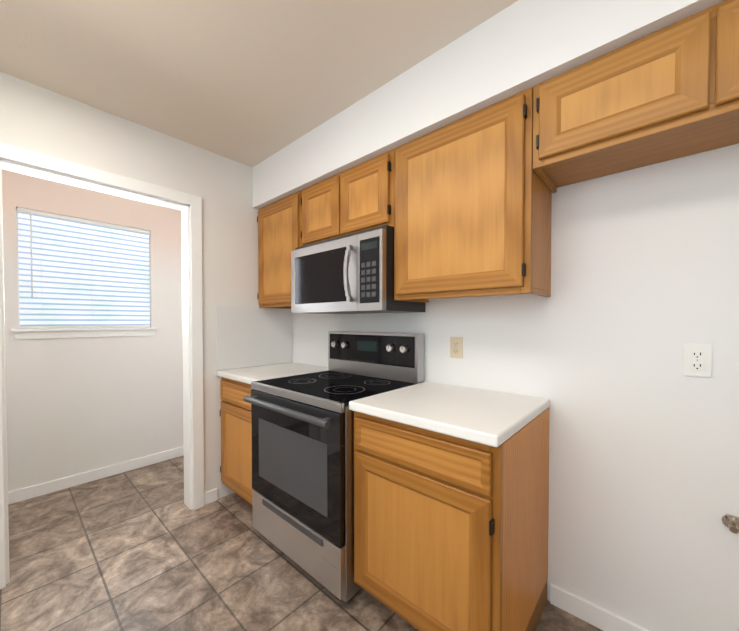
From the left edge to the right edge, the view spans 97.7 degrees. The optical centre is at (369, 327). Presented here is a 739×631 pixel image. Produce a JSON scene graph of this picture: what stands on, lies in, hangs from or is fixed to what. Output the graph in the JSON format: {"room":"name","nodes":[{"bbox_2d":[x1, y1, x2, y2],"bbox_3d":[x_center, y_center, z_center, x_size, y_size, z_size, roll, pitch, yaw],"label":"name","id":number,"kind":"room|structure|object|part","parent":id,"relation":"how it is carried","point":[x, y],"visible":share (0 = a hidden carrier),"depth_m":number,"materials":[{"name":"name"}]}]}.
{"room":"kitchen","nodes":[
{"label":"kitchen","id":0,"kind":"room"},
{"bbox_2d":[2,169,183,491],"bbox_3d":[-2.327,-0.002,2.500,0.120,2.440,2.600,1,1,42],"label":"wall","id":1,"kind":"structure","parent":0,"point":[74,406],"depth_m":2.56,"materials":[{"name":"paint"}]},
{"bbox_2d":[11,207,157,338],"bbox_3d":[-2.219,-0.385,2.578,0.140,0.925,0.870,1,1,42],"label":"window unit","id":2,"kind":"structure","parent":1,"relation":"in","point":[79,278],"depth_m":2.51,"materials":[{"name":"white plastic"}]},
{"bbox_3d":[-2.198,0.040,2.567,0.085,0.074,0.870,1,1,42],"label":"sill","id":3,"kind":"part","parent":2,"relation":"part of","materials":[{"name":"white"}]},
{"bbox_2d":[8,446,183,504],"bbox_3d":[-2.277,1.177,2.476,0.014,0.085,2.600,1,1,42],"label":"baseboard","id":4,"kind":"structure","parent":1,"relation":"attached to","point":[37,490],"depth_m":2.55,"materials":[{"name":"white wood"}]},
{"bbox_2d":[0,72,292,498],"bbox_3d":[-1.567,0.010,1.823,0.120,2.440,2.600,1,1,42],"label":"wall","id":5,"kind":"structure","parent":0,"point":[36,118],"depth_m":2.15,"materials":[{"name":"paint"}]},
{"bbox_2d":[0,142,203,588],"bbox_3d":[-1.514,0.179,1.885,0.168,2.100,0.970,1,1,42],"label":"door frame","id":6,"kind":"structure","parent":5,"relation":"attached to","point":[37,165],"depth_m":2.09,"materials":[{"name":"white wood"}]},
{"bbox_2d":[204,488,217,497],"bbox_3d":[-0.996,1.175,2.584,0.014,0.085,0.735,1,1,42],"label":"baseboard","id":7,"kind":"structure","parent":5,"relation":"attached to","point":[213,491],"depth_m":2.25,"materials":[{"name":"white wood"}]},
{"bbox_2d":[216,307,292,369],"bbox_3d":[-0.868,0.075,2.514,0.005,0.448,0.633,1,1,42],"label":"wall","id":8,"kind":"structure","parent":5,"relation":"attached to","point":[248,337],"depth_m":2.48,"materials":[{"name":"white paint"}]},
{"bbox_2d":[0,0,517,166],"bbox_3d":[-0.342,-1.240,0.708,5.440,0.100,2.840,1,1,42],"label":"ceiling","id":9,"kind":"structure","parent":0,"point":[251,83],"depth_m":1.43,"materials":[{"name":"paint"}]},
{"bbox_2d":[252,0,724,208],"bbox_3d":[0.785,-1.047,1.210,4.182,0.305,0.355,1,1,42],"label":"soffit","id":10,"kind":"structure","parent":9,"relation":"attached to","point":[518,46],"depth_m":1.31,"materials":[{"name":"paint"}]},
{"bbox_2d":[0,455,602,630],"bbox_3d":[-0.342,1.299,0.752,5.440,0.100,2.840,1,1,42],"label":"floor","id":11,"kind":"structure","parent":0,"point":[145,548],"depth_m":1.63,"materials":[{"name":"tile"}]},
{"bbox_2d":[217,362,328,504],"bbox_3d":[-0.663,0.761,2.342,0.550,0.916,0.634,1,1,42],"label":"base cabinet","id":12,"kind":"object","parent":11,"relation":"on","point":[236,442],"visible":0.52,"depth_m":2.15,"materials":[{"name":"brown wood"}]},
{"bbox_3d":[-0.845,0.734,2.138,0.548,0.773,0.024,1,1,42],"label":"frame","id":13,"kind":"part","parent":12,"relation":"part of","materials":[{"name":"brown wood"}]},
{"bbox_3d":[-0.862,0.731,2.123,0.502,0.712,0.022,1,1,42],"label":"door","id":14,"kind":"part","parent":12,"relation":"part of","materials":[{"name":"brown wood"}]},
{"bbox_2d":[243,331,423,601],"bbox_3d":[-0.209,0.631,1.855,0.765,1.193,0.719,1,1,42],"label":"range","id":15,"kind":"object","parent":11,"relation":"on","point":[303,470],"visible":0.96,"depth_m":1.62,"materials":[{"name":"silver metal"}]},
{"bbox_3d":[-0.417,0.655,1.622,0.753,0.578,0.093,1,1,42],"label":"door","id":16,"kind":"part","parent":15,"relation":"part of","materials":[{"name":"black glass"}]},
{"bbox_3d":[-0.397,1.062,1.652,0.753,0.222,0.033,1,1,42],"label":"drawer","id":17,"kind":"part","parent":15,"relation":"part of","materials":[{"name":"silver metal"}]},
{"bbox_2d":[349,382,549,630],"bbox_3d":[0.358,0.777,1.431,0.641,0.916,0.634,1,1,42],"label":"base cabinet","id":18,"kind":"object","parent":11,"relation":"on","point":[451,501],"visible":1,"depth_m":1.18,"materials":[{"name":"brown wood"}]},
{"bbox_3d":[0.164,0.747,1.208,0.594,0.712,0.022,1,1,42],"label":"door","id":19,"kind":"part","parent":18,"relation":"part of","materials":[{"name":"brown wood"}]},
{"bbox_3d":[0.177,0.749,1.227,0.639,0.773,0.024,1,1,42],"label":"frame","id":20,"kind":"part","parent":18,"relation":"part of","materials":[{"name":"brown wood"}]},
{"bbox_2d":[292,143,738,630],"bbox_3d":[0.563,0.012,1.745,5.440,2.440,0.120,1,1,42],"label":"wall","id":21,"kind":"structure","parent":0,"point":[643,464],"depth_m":1.26,"materials":[{"name":"paint"}]},
{"bbox_2d":[257,190,301,308],"bbox_3d":[-0.561,-0.533,2.432,0.550,0.762,0.328,1,1,42],"label":"upper cabinet","id":22,"kind":"object","parent":21,"relation":"attached to","point":[279,230],"visible":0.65,"depth_m":2.31,"materials":[{"name":"brown wood"}]},
{"bbox_2d":[301,149,393,245],"bbox_3d":[-0.068,-0.712,1.990,0.764,0.389,0.328,1,1,42],"label":"upper cabinet","id":23,"kind":"object","parent":21,"relation":"attached to","point":[357,198],"visible":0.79,"depth_m":1.81,"materials":[{"name":"brown wood"}]},
{"bbox_2d":[291,225,425,313],"bbox_3d":[-0.108,-0.302,1.952,0.759,0.424,0.448,1,1,42],"label":"microwave","id":24,"kind":"object","parent":23,"relation":"attached to","point":[352,273],"visible":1,"depth_m":1.75,"materials":[{"name":"silver metal"}]},
{"bbox_2d":[450,337,462,358],"bbox_3d":[0.468,0.109,1.745,0.070,0.114,0.009,1,1,42],"label":"outlet","id":25,"kind":"object","parent":21,"relation":"attached to","point":[456,347],"visible":1,"depth_m":1.74,"materials":[{"name":"beige plastic"}]},
{"bbox_2d":[394,87,551,302],"bbox_3d":[0.459,-0.517,1.524,0.642,0.762,0.328,1,1,42],"label":"upper cabinet","id":26,"kind":"object","parent":21,"relation":"attached to","point":[472,204],"visible":0.98,"depth_m":1.35,"materials":[{"name":"brown wood"}]},
{"bbox_2d":[550,584,648,630],"bbox_3d":[1.636,1.207,0.719,2.206,0.085,0.014,1,1,42],"label":"baseboard","id":27,"kind":"structure","parent":21,"relation":"attached to","point":[587,611],"depth_m":1.35,"materials":[{"name":"white wood"}]},
{"bbox_2d":[533,0,738,192],"bbox_3d":[1.042,-0.738,0.999,0.917,0.304,0.328,1,1,42],"label":"upper cabinet","id":28,"kind":"object","parent":21,"relation":"attached to","point":[670,92],"visible":1,"depth_m":1.01,"materials":[{"name":"brown wood"}]},
{"bbox_2d":[683,344,711,377],"bbox_3d":[1.151,0.115,1.135,0.070,0.114,0.009,1,1,42],"label":"outlet","id":29,"kind":"object","parent":21,"relation":"attached to","point":[697,360],"visible":1,"depth_m":1.13,"materials":[{"name":"white plastic"}]},
{"bbox_2d":[721,513,738,533],"bbox_3d":[1.204,0.645,1.063,0.057,0.064,0.060,1,1,42],"label":"water valve","id":30,"kind":"object","parent":21,"relation":"attached to","point":[730,522],"visible":1,"depth_m":1.06,"materials":[{"name":"silver metal"}]}
]}

